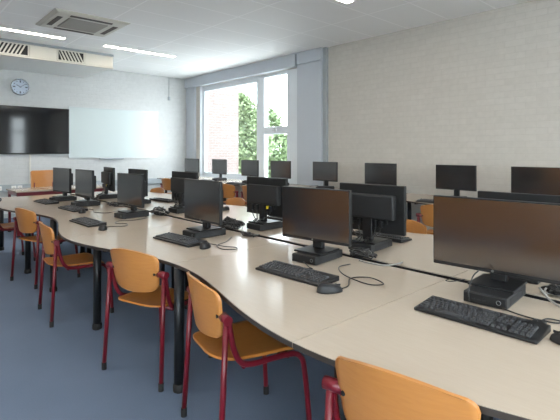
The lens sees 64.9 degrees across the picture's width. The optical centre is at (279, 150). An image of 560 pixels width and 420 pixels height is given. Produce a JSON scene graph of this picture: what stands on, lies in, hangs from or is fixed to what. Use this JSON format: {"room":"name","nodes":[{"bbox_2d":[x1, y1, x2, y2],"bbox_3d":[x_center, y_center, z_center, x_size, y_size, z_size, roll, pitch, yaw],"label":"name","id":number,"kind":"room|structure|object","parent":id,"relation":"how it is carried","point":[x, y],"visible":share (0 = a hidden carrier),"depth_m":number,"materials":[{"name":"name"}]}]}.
{"room":"computer lab","nodes":[
{"label":"computer lab","id":0,"kind":"room"},
{"bbox_2d":[0,69,185,213],"bbox_3d":[-6.113,-0.280,8.913,10.050,3.360,0.200,0,0,-43],"label":"wall","id":1,"kind":"structure","parent":0,"point":[108,89],"depth_m":10.57,"materials":[{"name":"paint"}]},
{"bbox_2d":[10,78,29,94],"bbox_3d":[-5.497,-1.355,9.313,0.356,0.356,0.042,0,0,-43],"label":"wall clock","id":2,"kind":"object","parent":1,"relation":"attached to","point":[19,86],"visible":1,"depth_m":9.30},
{"bbox_2d":[0,105,68,153],"bbox_3d":[-5.474,-0.440,9.303,1.900,1.010,0.089,0,0,-43],"label":"display screen","id":3,"kind":"object","parent":1,"relation":"attached to","point":[23,129],"visible":1,"depth_m":9.42,"materials":[{"name":"black plastic"}]},
{"bbox_2d":[0,177,168,191],"bbox_3d":[-6.132,0.770,8.712,9.550,0.140,0.069,0,0,-43],"label":"cable trunking","id":4,"kind":"object","parent":1,"relation":"attached to","point":[150,180],"visible":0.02,"depth_m":10.00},
{"bbox_2d":[68,106,157,158],"bbox_3d":[-3.960,-0.408,10.686,2.190,1.217,0.099,0,0,-43],"label":"whiteboard","id":5,"kind":"object","parent":1,"relation":"attached to","point":[101,133],"visible":1,"depth_m":10.64,"materials":[{"name":"ceramic"}]},
{"bbox_2d":[0,216,501,419],"bbox_3d":[-1.520,1.500,3.763,10.250,0.200,14.000,0,0,-43],"label":"floor","id":6,"kind":"structure","parent":0,"point":[56,372],"depth_m":2.86,"materials":[{"name":"carpet"}]},
{"bbox_2d":[0,222,35,260],"bbox_3d":[-3.467,0.997,5.583,0.534,0.807,0.540,0,0,43],"label":"chair","id":7,"kind":"object","parent":6,"relation":"on","point":[3,227],"visible":0.52,"depth_m":5.60,"materials":[{"name":"orange wood"}]},
{"bbox_2d":[30,170,52,220],"bbox_3d":[-4.374,0.885,8.253,0.452,1.032,0.538,0,0,-43],"label":"chair","id":8,"kind":"object","parent":6,"relation":"on","point":[39,178],"visible":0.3,"depth_m":8.41,"materials":[{"name":"orange wood"}]},
{"bbox_2d":[0,194,85,252],"bbox_3d":[-3.316,1.030,5.997,1.112,0.740,1.236,0,0,-43],"label":"table","id":9,"kind":"object","parent":6,"relation":"on","point":[20,200],"visible":0.51,"depth_m":6.11,"materials":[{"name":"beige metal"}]},
{"bbox_2d":[34,198,58,204],"bbox_3d":[-2.988,0.642,5.620,0.460,0.033,0.160,0,0,44],"label":"keyboard","id":10,"kind":"object","parent":9,"relation":"on","point":[42,201],"visible":1,"depth_m":5.53,"materials":[{"name":"plastic"}]},
{"bbox_2d":[49,196,76,200],"bbox_3d":[-2.884,0.635,5.850,0.178,0.050,0.287,0,0,40],"label":"computer","id":11,"kind":"object","parent":9,"relation":"on","point":[74,197],"visible":0.7,"depth_m":5.78,"materials":[{"name":"grey plastic"}]},
{"bbox_2d":[52,168,73,197],"bbox_3d":[-2.887,0.418,5.865,0.505,0.383,0.210,0,0,40],"label":"monitor","id":12,"kind":"object","parent":11,"relation":"on","point":[62,177],"visible":1,"depth_m":5.81,"materials":[{"name":"grey plastic"}]},
{"bbox_2d":[10,208,79,288],"bbox_3d":[-2.564,0.997,4.799,0.534,0.807,0.540,0,0,34],"label":"chair","id":13,"kind":"object","parent":6,"relation":"on","point":[25,221],"visible":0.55,"depth_m":4.58,"materials":[{"name":"orange wood"}]},
{"bbox_2d":[6,184,104,236],"bbox_3d":[-3.946,1.026,7.876,1.520,0.748,0.720,0,0,-43],"label":"desk","id":14,"kind":"object","parent":6,"relation":"on","point":[31,191],"visible":0.47,"depth_m":7.45,"materials":[{"name":"laminate"}]},
{"bbox_2d":[0,201,130,273],"bbox_3d":[-2.478,1.030,5.085,1.113,0.740,1.233,0,0,-43],"label":"table","id":15,"kind":"object","parent":6,"relation":"on","point":[42,210],"visible":0.34,"depth_m":5.03,"materials":[{"name":"laminate"}]},
{"bbox_2d":[58,205,87,211],"bbox_3d":[-2.330,0.642,4.947,0.460,0.033,0.160,0,0,44],"label":"keyboard","id":16,"kind":"object","parent":15,"relation":"on","point":[72,208],"visible":1,"depth_m":4.90,"materials":[{"name":"plastic"}]},
{"bbox_2d":[71,201,99,206],"bbox_3d":[-2.342,0.635,5.303,0.178,0.050,0.287,0,0,44],"label":"computer","id":17,"kind":"object","parent":15,"relation":"on","point":[97,203],"visible":0.74,"depth_m":5.23,"materials":[{"name":"grey plastic"}]},
{"bbox_2d":[74,169,97,202],"bbox_3d":[-2.343,0.418,5.317,0.505,0.383,0.210,0,0,44],"label":"monitor","id":18,"kind":"object","parent":17,"relation":"on","point":[85,180],"visible":1,"depth_m":5.27,"materials":[{"name":"grey plastic"}]},
{"bbox_2d":[38,221,113,327],"bbox_3d":[-1.797,0.997,3.838,0.540,0.807,0.534,0,0,-38],"label":"chair","id":19,"kind":"object","parent":6,"relation":"on","point":[50,245],"visible":0.86,"depth_m":3.66,"materials":[{"name":"orange wood"}]},
{"bbox_2d":[49,209,190,291],"bbox_3d":[-1.642,1.030,4.174,1.112,0.740,1.236,0,0,-43],"label":"table","id":20,"kind":"object","parent":6,"relation":"on","point":[66,229],"visible":0.46,"depth_m":4.07,"materials":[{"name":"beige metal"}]},
{"bbox_2d":[69,217,106,226],"bbox_3d":[-1.754,0.642,4.010,0.160,0.033,0.460,0,0,-45],"label":"keyboard","id":21,"kind":"object","parent":20,"relation":"on","point":[85,221],"visible":1,"depth_m":3.95,"materials":[{"name":"plastic"}]},
{"bbox_2d":[114,211,148,218],"bbox_3d":[-1.482,0.635,4.396,0.178,0.050,0.287,0,0,43],"label":"computer","id":22,"kind":"object","parent":20,"relation":"on","point":[120,215],"visible":0.88,"depth_m":4.32,"materials":[{"name":"grey plastic"}]},
{"bbox_2d":[117,173,145,213],"bbox_3d":[-1.483,0.418,4.410,0.505,0.383,0.210,0,0,43],"label":"monitor","id":23,"kind":"object","parent":22,"relation":"on","point":[131,188],"visible":1,"depth_m":4.36,"materials":[{"name":"grey plastic"}]},
{"bbox_2d":[151,206,169,215],"bbox_3d":[-1.250,0.619,4.585,0.173,0.083,0.300,0,0,-43],"label":"cable bundle","id":24,"kind":"object","parent":20,"relation":"on","point":[161,211],"visible":1,"depth_m":4.51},
{"bbox_2d":[70,190,170,251],"bbox_3d":[-2.446,1.030,6.792,1.113,0.740,1.236,0,0,-43],"label":"table","id":25,"kind":"object","parent":6,"relation":"on","point":[99,192],"visible":0.15,"depth_m":6.83,"materials":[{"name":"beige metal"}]},
{"bbox_2d":[96,195,116,198],"bbox_3d":[-2.389,0.635,6.141,0.287,0.050,0.178,0,0,-36],"label":"computer","id":26,"kind":"object","parent":25,"relation":"on","point":[98,196],"visible":0.54,"depth_m":6.05,"materials":[{"name":"grey plastic"}]},
{"bbox_2d":[98,167,116,195],"bbox_3d":[-2.416,0.418,6.123,0.247,0.383,0.505,0,0,-36],"label":"monitor","id":27,"kind":"object","parent":26,"relation":"on","point":[108,175],"visible":1,"depth_m":6.03,"materials":[{"name":"grey plastic"}]},
{"bbox_2d":[102,194,178,254],"bbox_3d":[-1.609,1.030,5.880,1.112,0.740,1.236,0,0,-43],"label":"table","id":28,"kind":"object","parent":6,"relation":"on","point":[153,203],"visible":0.07,"depth_m":5.64,"materials":[{"name":"beige laminate"}]},
{"bbox_3d":[-1.780,0.635,5.493,0.287,0.050,0.178,0,0,-43],"label":"computer","id":29,"kind":"object","parent":28,"relation":"on","visible":0},
{"bbox_2d":[128,169,147,199],"bbox_3d":[-1.804,0.418,5.471,0.247,0.383,0.505,0,0,-43],"label":"monitor","id":30,"kind":"object","parent":29,"relation":"on","point":[131,171],"visible":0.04,"depth_m":5.37,"materials":[{"name":"grey plastic"}]},
{"bbox_2d":[102,248,211,391],"bbox_3d":[-0.798,0.997,2.889,0.534,0.807,0.540,0,0,30],"label":"chair","id":31,"kind":"object","parent":6,"relation":"on","point":[139,273],"visible":0.78,"depth_m":2.67,"materials":[{"name":"orange wood"}]},
{"bbox_2d":[160,178,171,193],"bbox_3d":[-2.340,0.997,9.818,0.534,0.807,0.540,0,0,33],"label":"chair","id":32,"kind":"object","parent":6,"relation":"on","point":[166,182],"visible":0.32,"depth_m":9.62,"materials":[{"name":"orange wood"}]},
{"bbox_2d":[65,222,282,329],"bbox_3d":[-0.805,1.030,3.263,1.113,0.740,1.236,0,0,-43],"label":"table","id":33,"kind":"object","parent":6,"relation":"on","point":[142,240],"visible":0.62,"depth_m":3.25,"materials":[{"name":"beige laminate"}]},
{"bbox_2d":[153,232,206,246],"bbox_3d":[-0.737,0.642,3.213,0.460,0.033,0.160,0,0,43],"label":"keyboard","id":34,"kind":"object","parent":33,"relation":"on","point":[170,237],"visible":0.99,"depth_m":3.16,"materials":[{"name":"plastic"}]},
{"bbox_2d":[183,228,225,238],"bbox_3d":[-0.589,0.635,3.424,0.287,0.050,0.178,0,0,-43],"label":"computer","id":35,"kind":"object","parent":33,"relation":"on","point":[190,233],"visible":0.72,"depth_m":3.35,"materials":[{"name":"grey plastic"}]},
{"bbox_2d":[184,179,222,231],"bbox_3d":[-0.590,0.418,3.437,0.210,0.383,0.505,0,0,-43],"label":"monitor","id":36,"kind":"object","parent":35,"relation":"on","point":[203,199],"visible":1,"depth_m":3.39,"materials":[{"name":"grey plastic"}]},
{"bbox_2d":[200,231,220,236],"bbox_3d":[-0.530,0.634,3.357,0.190,0.028,0.001,0,0,-43],"label":"vent","id":37,"kind":"object","parent":35,"relation":"attached to","point":[207,233],"depth_m":3.36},
{"bbox_2d":[157,176,211,192],"bbox_3d":[-2.177,1.030,10.671,1.113,0.740,1.236,0,0,-43],"label":"table","id":38,"kind":"object","parent":6,"relation":"on","point":[199,178],"visible":0.08,"depth_m":10.69,"materials":[{"name":"beige laminate"}]},
{"bbox_3d":[-2.137,0.635,10.691,0.178,0.050,0.287,0,0,41],"label":"computer","id":39,"kind":"object","parent":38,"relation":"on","visible":0},
{"bbox_2d":[185,158,198,172],"bbox_3d":[-2.128,0.397,10.701,0.550,0.424,0.210,0,0,41],"label":"monitor","id":40,"kind":"object","parent":39,"relation":"on","point":[191,165],"visible":0.72,"depth_m":10.65,"materials":[{"name":"grey plastic"}]},
{"bbox_2d":[141,204,255,284],"bbox_3d":[-0.772,1.030,4.968,1.113,0.740,1.236,0,0,-43],"label":"table","id":41,"kind":"object","parent":6,"relation":"on","point":[234,211],"visible":0.05,"depth_m":4.72,"materials":[{"name":"beige laminate"}]},
{"bbox_2d":[168,207,183,213],"bbox_3d":[-1.040,0.635,4.775,0.287,0.050,0.178,0,0,-44],"label":"computer","id":42,"kind":"object","parent":41,"relation":"on","point":[172,210],"visible":0.3,"depth_m":4.66,"materials":[{"name":"grey plastic"}]},
{"bbox_2d":[170,171,197,208],"bbox_3d":[-1.063,0.418,4.753,0.247,0.383,0.505,0,0,-44],"label":"monitor","id":43,"kind":"object","parent":42,"relation":"on","point":[177,179],"visible":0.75,"depth_m":4.75,"materials":[{"name":"grey plastic"}]},
{"bbox_2d":[207,179,243,182],"bbox_3d":[-1.340,1.030,9.760,1.112,0.740,1.236,0,0,-43],"label":"table","id":44,"kind":"object","parent":6,"relation":"on","point":[227,180],"visible":0.02,"depth_m":9.84,"materials":[{"name":"beige laminate"}]},
{"bbox_2d":[212,178,226,180],"bbox_3d":[-1.352,0.635,9.836,0.287,0.050,0.178,0,0,-43],"label":"computer","id":45,"kind":"object","parent":44,"relation":"on","point":[215,179],"visible":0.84,"depth_m":9.76,"materials":[{"name":"grey plastic"}]},
{"bbox_2d":[212,159,226,178],"bbox_3d":[-1.342,0.397,9.845,0.210,0.424,0.550,0,0,-43],"label":"monitor","id":46,"kind":"object","parent":45,"relation":"on","point":[219,166],"visible":1,"depth_m":9.80,"materials":[{"name":"grey plastic"}]},
{"bbox_2d":[223,184,246,203],"bbox_3d":[-0.853,0.997,8.203,0.534,0.807,0.540,0,0,37],"label":"chair","id":47,"kind":"object","parent":6,"relation":"on","point":[229,191],"visible":0.28,"depth_m":7.96,"materials":[{"name":"orange wood"}]},
{"bbox_2d":[226,197,244,205],"bbox_3d":[-0.726,0.997,5.459,0.540,0.807,0.534,0,0,-40],"label":"chair","id":48,"kind":"object","parent":6,"relation":"on","point":[237,201],"visible":0.08,"depth_m":5.65,"materials":[{"name":"orange wood"}]},
{"bbox_2d":[181,271,311,419],"bbox_3d":[-0.189,0.997,2.216,0.540,0.807,0.534,0,0,-30],"label":"chair","id":49,"kind":"object","parent":6,"relation":"on","point":[222,339],"visible":0.91,"depth_m":2.08,"materials":[{"name":"orange wood"}]},
{"bbox_2d":[199,214,297,241],"bbox_3d":[0.064,1.030,4.057,1.112,0.740,1.236,0,0,-43],"label":"table","id":50,"kind":"object","parent":6,"relation":"on","point":[276,233],"visible":0.03,"depth_m":3.65,"materials":[{"name":"beige laminate"}]},
{"bbox_2d":[218,216,244,229],"bbox_3d":[-0.417,0.607,3.754,0.267,0.107,0.190,0,0,42],"label":"cable bundle","id":51,"kind":"object","parent":50,"relation":"on","point":[228,223],"visible":0.94,"depth_m":3.70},
{"bbox_2d":[247,221,281,230],"bbox_3d":[-0.120,0.635,3.773,0.287,0.050,0.178,0,0,-44],"label":"computer","id":52,"kind":"object","parent":50,"relation":"on","point":[259,227],"visible":0.62,"depth_m":3.68,"materials":[{"name":"grey plastic"}]},
{"bbox_2d":[247,176,287,224],"bbox_3d":[-0.143,0.418,3.751,0.247,0.383,0.505,0,0,-44],"label":"monitor","id":53,"kind":"object","parent":52,"relation":"on","point":[264,194],"visible":0.98,"depth_m":3.72,"materials":[{"name":"black plastic"}]},
{"bbox_2d":[265,223,280,228],"bbox_3d":[-0.058,0.634,3.710,0.190,0.028,0.002,0,0,-44],"label":"vent","id":54,"kind":"object","parent":52,"relation":"attached to","point":[274,225],"depth_m":3.71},
{"bbox_2d":[223,182,290,204],"bbox_3d":[-0.503,1.030,8.848,1.113,0.740,1.236,0,0,-43],"label":"table","id":55,"kind":"object","parent":6,"relation":"on","point":[224,199],"visible":0.08,"depth_m":8.67,"materials":[{"name":"beige laminate"}]},
{"bbox_3d":[-0.615,0.635,9.033,0.287,0.050,0.178,0,0,-43],"label":"computer","id":56,"kind":"object","parent":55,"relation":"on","visible":0},
{"bbox_2d":[241,160,258,180],"bbox_3d":[-0.605,0.397,9.043,0.210,0.424,0.550,0,0,-43],"label":"monitor","id":57,"kind":"object","parent":56,"relation":"on","point":[248,167],"visible":0.86,"depth_m":8.99,"materials":[{"name":"grey plastic"}]},
{"bbox_2d":[173,242,445,393],"bbox_3d":[0.032,1.030,2.351,1.112,0.740,1.236,0,0,-43],"label":"table","id":58,"kind":"object","parent":6,"relation":"on","point":[289,311],"visible":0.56,"depth_m":2.14,"materials":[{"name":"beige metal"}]},
{"bbox_2d":[255,260,338,286],"bbox_3d":[0.082,0.642,2.336,0.460,0.033,0.160,0,0,44],"label":"keyboard","id":59,"kind":"object","parent":58,"relation":"on","point":[286,270],"visible":0.97,"depth_m":2.29,"materials":[{"name":"plastic"}]},
{"bbox_2d":[292,249,341,264],"bbox_3d":[0.229,0.635,2.680,0.178,0.050,0.287,0,0,40],"label":"computer","id":60,"kind":"object","parent":58,"relation":"on","point":[311,259],"visible":0.8,"depth_m":2.59,"materials":[{"name":"grey plastic"}]},
{"bbox_2d":[282,186,351,255],"bbox_3d":[0.226,0.418,2.696,0.505,0.383,0.210,0,0,40],"label":"monitor","id":61,"kind":"object","parent":60,"relation":"on","point":[321,216],"visible":1,"depth_m":2.66,"materials":[{"name":"black plastic"}]},
{"bbox_2d":[320,252,337,262],"bbox_3d":[0.295,0.634,2.622,0.001,0.028,0.190,0,0,40],"label":"vent","id":62,"kind":"object","parent":60,"relation":"attached to","point":[334,255],"depth_m":2.62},
{"bbox_2d":[317,282,342,293],"bbox_3d":[0.233,0.636,2.060,0.128,0.043,0.070,0,0,-13],"label":"computer mouse","id":63,"kind":"object","parent":58,"relation":"on","point":[324,287],"visible":1,"depth_m":2.03,"materials":[{"name":"grey plastic"}]},
{"bbox_2d":[338,264,383,288],"bbox_3d":[0.418,0.651,2.303,0.214,0.011,0.484,0,0,5],"label":"cable","id":64,"kind":"object","parent":58,"relation":"on","point":[345,264],"visible":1,"depth_m":2.24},
{"bbox_2d":[289,184,338,188],"bbox_3d":[0.334,1.030,7.937,1.112,0.740,1.236,0,0,-43],"label":"table","id":65,"kind":"object","parent":6,"relation":"on","point":[294,185],"visible":0.02,"depth_m":8.18,"materials":[{"name":"beige laminate"}]},
{"bbox_3d":[0.014,0.635,8.348,0.287,0.050,0.178,0,0,-43],"label":"computer","id":66,"kind":"object","parent":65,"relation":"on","visible":0},
{"bbox_2d":[271,161,290,178],"bbox_3d":[0.024,0.397,8.357,0.210,0.424,0.550,0,0,-43],"label":"monitor","id":67,"kind":"object","parent":66,"relation":"on","point":[279,169],"visible":0.83,"depth_m":8.30,"materials":[{"name":"grey plastic"}]},
{"bbox_2d":[70,194,559,303],"bbox_3d":[-0.369,1.032,3.659,0.053,0.736,8.650,0,0,-43],"label":"trough","id":68,"kind":"object","parent":6,"relation":"on","point":[347,255],"visible":0.02,"depth_m":2.67,"materials":[{"name":"black metal"}]},
{"bbox_2d":[290,229,469,276],"bbox_3d":[0.902,1.030,3.145,1.113,0.740,1.236,0,0,-43],"label":"table","id":69,"kind":"object","parent":6,"relation":"on","point":[416,253],"visible":0.07,"depth_m":2.81,"materials":[{"name":"beige laminate"}]},
{"bbox_2d":[349,247,377,259],"bbox_3d":[0.510,0.631,2.732,0.122,0.058,0.190,0,0,-43],"label":"cable bundle","id":70,"kind":"object","parent":69,"relation":"on","point":[360,252],"visible":1,"depth_m":2.71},
{"bbox_2d":[348,239,391,251],"bbox_3d":[0.618,0.635,2.998,0.178,0.050,0.287,0,0,42],"label":"computer","id":71,"kind":"object","parent":69,"relation":"on","point":[386,244],"visible":0.53,"depth_m":2.91,"materials":[{"name":"grey plastic"}]},
{"bbox_2d":[340,182,405,244],"bbox_3d":[0.598,0.418,2.974,0.505,0.383,0.247,0,0,42],"label":"monitor","id":72,"kind":"object","parent":71,"relation":"on","point":[377,208],"visible":0.88,"depth_m":2.92,"materials":[{"name":"grey plastic"}]},
{"bbox_2d":[375,242,388,249],"bbox_3d":[0.685,0.634,2.940,0.002,0.028,0.190,0,0,42],"label":"vent","id":73,"kind":"object","parent":71,"relation":"attached to","point":[383,245],"depth_m":2.93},
{"bbox_2d":[352,230,411,242],"bbox_3d":[0.759,0.642,3.358,0.160,0.033,0.460,0,0,-45],"label":"keyboard","id":74,"kind":"object","parent":69,"relation":"on","point":[395,238],"visible":0.7,"depth_m":3.25,"materials":[{"name":"plastic"}]},
{"bbox_2d":[321,356,480,419],"bbox_3d":[0.463,0.997,1.389,0.534,0.807,0.540,0,0,38],"label":"chair","id":75,"kind":"object","parent":6,"relation":"on","point":[367,391],"visible":1,"depth_m":1.20,"materials":[{"name":"orange wood"}]},
{"bbox_2d":[406,219,426,233],"bbox_3d":[0.917,0.997,3.639,0.540,0.807,0.534,0,0,-43],"label":"chair","id":76,"kind":"object","parent":6,"relation":"on","point":[412,226],"visible":0.05,"depth_m":3.74,"materials":[{"name":"orange wood"}]},
{"bbox_2d":[406,193,433,219],"bbox_3d":[2.008,1.030,6.114,1.112,0.740,1.236,0,0,-43],"label":"table","id":77,"kind":"object","parent":6,"relation":"on","point":[410,197],"visible":0.14,"depth_m":6.38,"materials":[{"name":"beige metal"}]},
{"bbox_3d":[2.319,0.635,5.808,0.287,0.050,0.178,0,0,-42],"label":"computer","id":78,"kind":"object","parent":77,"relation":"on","visible":0},
{"bbox_2d":[436,165,476,196],"bbox_3d":[2.329,0.397,5.817,0.210,0.424,0.550,0,0,-42],"label":"monitor","id":79,"kind":"object","parent":78,"relation":"on","point":[456,178],"visible":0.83,"depth_m":5.78,"materials":[{"name":"grey plastic"}]},
{"bbox_2d":[416,204,432,234],"bbox_3d":[1.896,0.997,5.089,0.534,0.807,0.540,0,0,35],"label":"chair","id":80,"kind":"object","parent":6,"relation":"on","point":[426,213],"visible":0.24,"depth_m":4.98,"materials":[{"name":"orange wood"}]},
{"bbox_2d":[293,279,559,419],"bbox_3d":[0.869,1.030,1.440,1.113,0.740,1.236,0,0,-43],"label":"table","id":81,"kind":"object","parent":6,"relation":"on","point":[508,378],"visible":0.63,"depth_m":1.45,"materials":[{"name":"laminate"}]},
{"bbox_2d":[414,295,550,344],"bbox_3d":[0.770,0.642,1.712,0.160,0.033,0.460,0,0,-44],"label":"keyboard","id":82,"kind":"object","parent":81,"relation":"on","point":[519,328],"visible":1,"depth_m":1.67,"materials":[{"name":"black plastic"}]},
{"bbox_2d":[464,285,525,309],"bbox_3d":[0.963,0.635,1.970,0.178,0.050,0.287,0,0,43],"label":"computer","id":83,"kind":"object","parent":81,"relation":"on","point":[478,295],"visible":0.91,"depth_m":1.88,"materials":[{"name":"grey plastic"}]},
{"bbox_2d":[433,195,559,293],"bbox_3d":[0.998,0.415,2.018,0.585,0.389,0.210,0,0,43],"label":"monitor","id":84,"kind":"object","parent":83,"relation":"on","point":[501,238],"visible":1,"depth_m":1.99,"materials":[{"name":"black plastic"}]},
{"bbox_2d":[510,289,522,305],"bbox_3d":[1.026,0.634,1.908,0.002,0.028,0.190,0,0,43],"label":"vent","id":85,"kind":"object","parent":83,"relation":"attached to","point":[519,294],"depth_m":1.91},
{"bbox_2d":[502,308,559,323],"bbox_3d":[0.961,0.646,1.735,0.115,0.022,0.246,0,0,-43],"label":"cable","id":86,"kind":"object","parent":81,"relation":"on","point":[544,319],"visible":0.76,"depth_m":1.71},
{"bbox_2d":[550,330,559,344],"bbox_3d":[0.984,0.636,1.494,0.070,0.043,0.128,0,0,-33],"label":"computer mouse","id":87,"kind":"object","parent":81,"relation":"on","point":[555,337],"visible":1,"depth_m":1.51,"materials":[{"name":"grey plastic"}]},
{"bbox_2d":[453,269,559,419],"bbox_3d":[1.738,1.030,2.234,1.112,0.740,1.236,0,0,-43],"label":"table","id":88,"kind":"object","parent":6,"relation":"on","point":[532,289],"visible":0.13,"depth_m":2.19,"materials":[{"name":"beige laminate"}]},
{"bbox_2d":[508,276,539,283],"bbox_3d":[1.305,0.635,2.325,0.178,0.050,0.287,0,0,44],"label":"computer","id":89,"kind":"object","parent":88,"relation":"on","point":[527,280],"visible":0.06,"depth_m":2.19,"materials":[{"name":"grey plastic"}]},
{"bbox_2d":[478,191,559,203],"bbox_3d":[1.283,0.418,2.302,0.505,0.383,0.247,0,0,44],"label":"monitor","id":90,"kind":"object","parent":89,"relation":"on","point":[481,194],"visible":0.02,"depth_m":2.34,"materials":[{"name":"black plastic"}]},
{"bbox_2d":[541,284,559,295],"bbox_3d":[1.276,0.633,1.980,0.081,0.056,0.191,0,0,-43],"label":"cable bundle","id":91,"kind":"object","parent":88,"relation":"on","point":[553,289],"visible":0.95,"depth_m":2.00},
{"bbox_3d":[1.171,1.030,7.025,1.113,0.740,1.236,0,0,-43],"label":"table","id":92,"kind":"object","parent":6,"relation":"on","visible":0},
{"bbox_3d":[0.771,0.635,7.523,0.287,0.050,0.178,0,0,-43],"label":"computer","id":93,"kind":"object","parent":92,"relation":"on","visible":0},
{"bbox_2d":[313,162,337,186],"bbox_3d":[0.781,0.397,7.532,0.210,0.424,0.550,0,0,-43],"label":"monitor","id":94,"kind":"object","parent":93,"relation":"on","point":[322,171],"visible":1,"depth_m":7.49,"materials":[{"name":"grey plastic"}]},
{"bbox_3d":[1.529,0.635,6.698,0.287,0.050,0.178,0,0,-45],"label":"computer","id":95,"kind":"object","parent":92,"relation":"on","visible":0},
{"bbox_2d":[365,163,396,184],"bbox_3d":[1.538,0.397,6.708,0.210,0.424,0.550,0,0,-45],"label":"monitor","id":96,"kind":"object","parent":95,"relation":"on","point":[375,173],"visible":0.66,"depth_m":6.66,"materials":[{"name":"grey plastic"}]},
{"bbox_3d":[2.845,1.030,5.202,1.113,0.740,1.236,0,0,-43],"label":"table","id":97,"kind":"object","parent":6,"relation":"on","visible":0},
{"bbox_3d":[2.968,0.635,5.087,0.287,0.050,0.178,0,0,-43],"label":"computer","id":98,"kind":"object","parent":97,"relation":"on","visible":0},
{"bbox_2d":[511,166,559,195],"bbox_3d":[2.978,0.397,5.096,0.210,0.424,0.550,0,0,-43],"label":"monitor","id":99,"kind":"object","parent":98,"relation":"on","point":[528,180],"visible":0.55,"depth_m":5.08,"materials":[{"name":"black plastic"}]},
{"bbox_2d":[0,0,532,78],"bbox_3d":[-1.520,-2.060,3.763,10.250,0.200,14.000,0,0,-43],"label":"ceiling","id":100,"kind":"structure","parent":0,"point":[205,36],"depth_m":6.82,"materials":[{"name":"paint"}]},
{"bbox_2d":[0,27,65,39],"bbox_3d":[-4.274,-1.954,7.154,1.470,0.012,0.140,0,0,-43],"label":"recessed light","id":101,"kind":"object","parent":100,"relation":"in","point":[1,28],"visible":1,"depth_m":7.30,"materials":[{"name":"white plastic"}]},
{"bbox_2d":[0,38,113,77],"bbox_3d":[-6.083,-1.813,7.631,5.760,0.287,1.710,0,0,-43],"label":"ventilation duct","id":102,"kind":"object","parent":100,"relation":"hanging from","point":[16,55],"visible":1,"depth_m":8.50,"materials":[{"name":"white metal"}]},
{"bbox_2d":[0,41,28,56],"bbox_3d":[-4.718,-1.808,7.752,0.531,0.215,0.017,0,0,-43],"label":"vent grille","id":103,"kind":"object","parent":102,"relation":"attached to","point":[7,48],"depth_m":7.78,"materials":[{"name":"beige plastic"}]},
{"bbox_2d":[57,49,84,63],"bbox_3d":[-3.994,-1.808,8.417,0.496,0.215,0.017,0,0,-43],"label":"vent grille","id":104,"kind":"object","parent":102,"relation":"attached to","point":[70,56],"depth_m":8.41,"materials":[{"name":"beige plastic"}]},
{"bbox_2d":[35,8,129,36],"bbox_3d":[-3.031,-1.935,6.761,1.060,0.049,1.040,0,0,-43],"label":"air conditioner","id":105,"kind":"object","parent":100,"relation":"attached to","point":[61,19],"visible":1,"depth_m":6.62,"materials":[{"name":"beige plastic"}]},
{"bbox_2d":[57,18,107,32],"bbox_3d":[-3.031,-1.920,6.761,0.570,0.020,0.570,0,0,-43],"label":"grille","id":106,"kind":"object","parent":105,"relation":"attached to","point":[68,23],"depth_m":6.71,"materials":[{"name":"metal"}]},
{"bbox_2d":[103,44,176,57],"bbox_3d":[-2.717,-1.954,8.637,1.470,0.012,0.140,0,0,-43],"label":"recessed light","id":107,"kind":"object","parent":100,"relation":"in","point":[105,45],"visible":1,"depth_m":8.60,"materials":[{"name":"beige"}]},
{"bbox_2d":[196,0,559,229],"bbox_3d":[2.230,-0.280,7.071,0.250,3.360,13.800,0,0,-43],"label":"wall","id":108,"kind":"structure","parent":0,"point":[482,89],"depth_m":6.57,"materials":[{"name":"brick"}]},
{"bbox_2d":[186,87,195,158],"bbox_3d":[-2.399,-0.150,11.882,0.058,3.100,0.430,0,0,-43],"label":"trim","id":109,"kind":"structure","parent":108,"relation":"attached to","point":[190,92],"depth_m":11.81,"materials":[{"name":"grey paint"}]},
{"bbox_2d":[185,54,296,88],"bbox_3d":[-1.112,-1.829,10.444,0.108,0.258,4.290,0,0,-43],"label":"trim","id":110,"kind":"structure","parent":108,"relation":"attached to","point":[288,61],"depth_m":10.01,"materials":[{"name":"grey paint"}]},
{"bbox_2d":[200,68,296,183],"bbox_3d":[-0.832,-0.495,10.280,0.240,2.410,3.730,0,0,-43],"label":"window","id":111,"kind":"structure","parent":108,"relation":"in","point":[263,130],"depth_m":9.81,"materials":[{"name":"white paint"}]},
{"bbox_2d":[297,60,322,185],"bbox_3d":[0.596,-0.160,8.591,0.098,3.120,0.650,0,0,-43],"label":"trim","id":112,"kind":"structure","parent":108,"relation":"attached to","point":[309,75],"depth_m":8.54,"materials":[{"name":"grey paint"}]},
{"bbox_2d":[297,47,322,64],"bbox_3d":[0.595,-1.841,8.577,0.118,0.233,0.650,0,0,-43],"label":"trim","id":113,"kind":"structure","parent":108,"relation":"attached to","point":[316,54],"depth_m":8.50,"materials":[{"name":"grey paint"}]},
{"bbox_2d":[323,47,327,184],"bbox_3d":[0.864,-0.278,8.321,0.068,3.356,0.080,0,0,-43],"label":"trim","id":114,"kind":"structure","parent":108,"relation":"attached to","point":[325,49],"depth_m":8.29,"materials":[{"name":"paint"}]},
{"label":"outside","id":115,"kind":"structure","parent":0,"visible":0},
{"bbox_3d":[-2.779,1.900,17.812,100.000,0.200,90.000,0,0,-43],"label":"ground","id":116,"kind":"structure","parent":115,"visible":0},
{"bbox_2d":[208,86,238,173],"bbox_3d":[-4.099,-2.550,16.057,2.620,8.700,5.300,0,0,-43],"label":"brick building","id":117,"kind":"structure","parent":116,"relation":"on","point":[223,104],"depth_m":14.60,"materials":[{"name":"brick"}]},
{"bbox_2d":[239,91,274,173],"bbox_3d":[-1.446,-0.426,19.565,2.402,4.545,2.060,0,0,-43],"label":"tree","id":118,"kind":"object","parent":116,"relation":"on","point":[247,131],"visible":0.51,"depth_m":19.12,"materials":[{"name":"green plant"}]},
{"bbox_2d":[247,107,286,177],"bbox_3d":[-0.638,-0.256,22.843,2.972,4.200,2.097,0,0,11],"label":"tree","id":119,"kind":"object","parent":116,"relation":"on","point":[279,153],"visible":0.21,"depth_m":22.24,"materials":[{"name":"green plant"}]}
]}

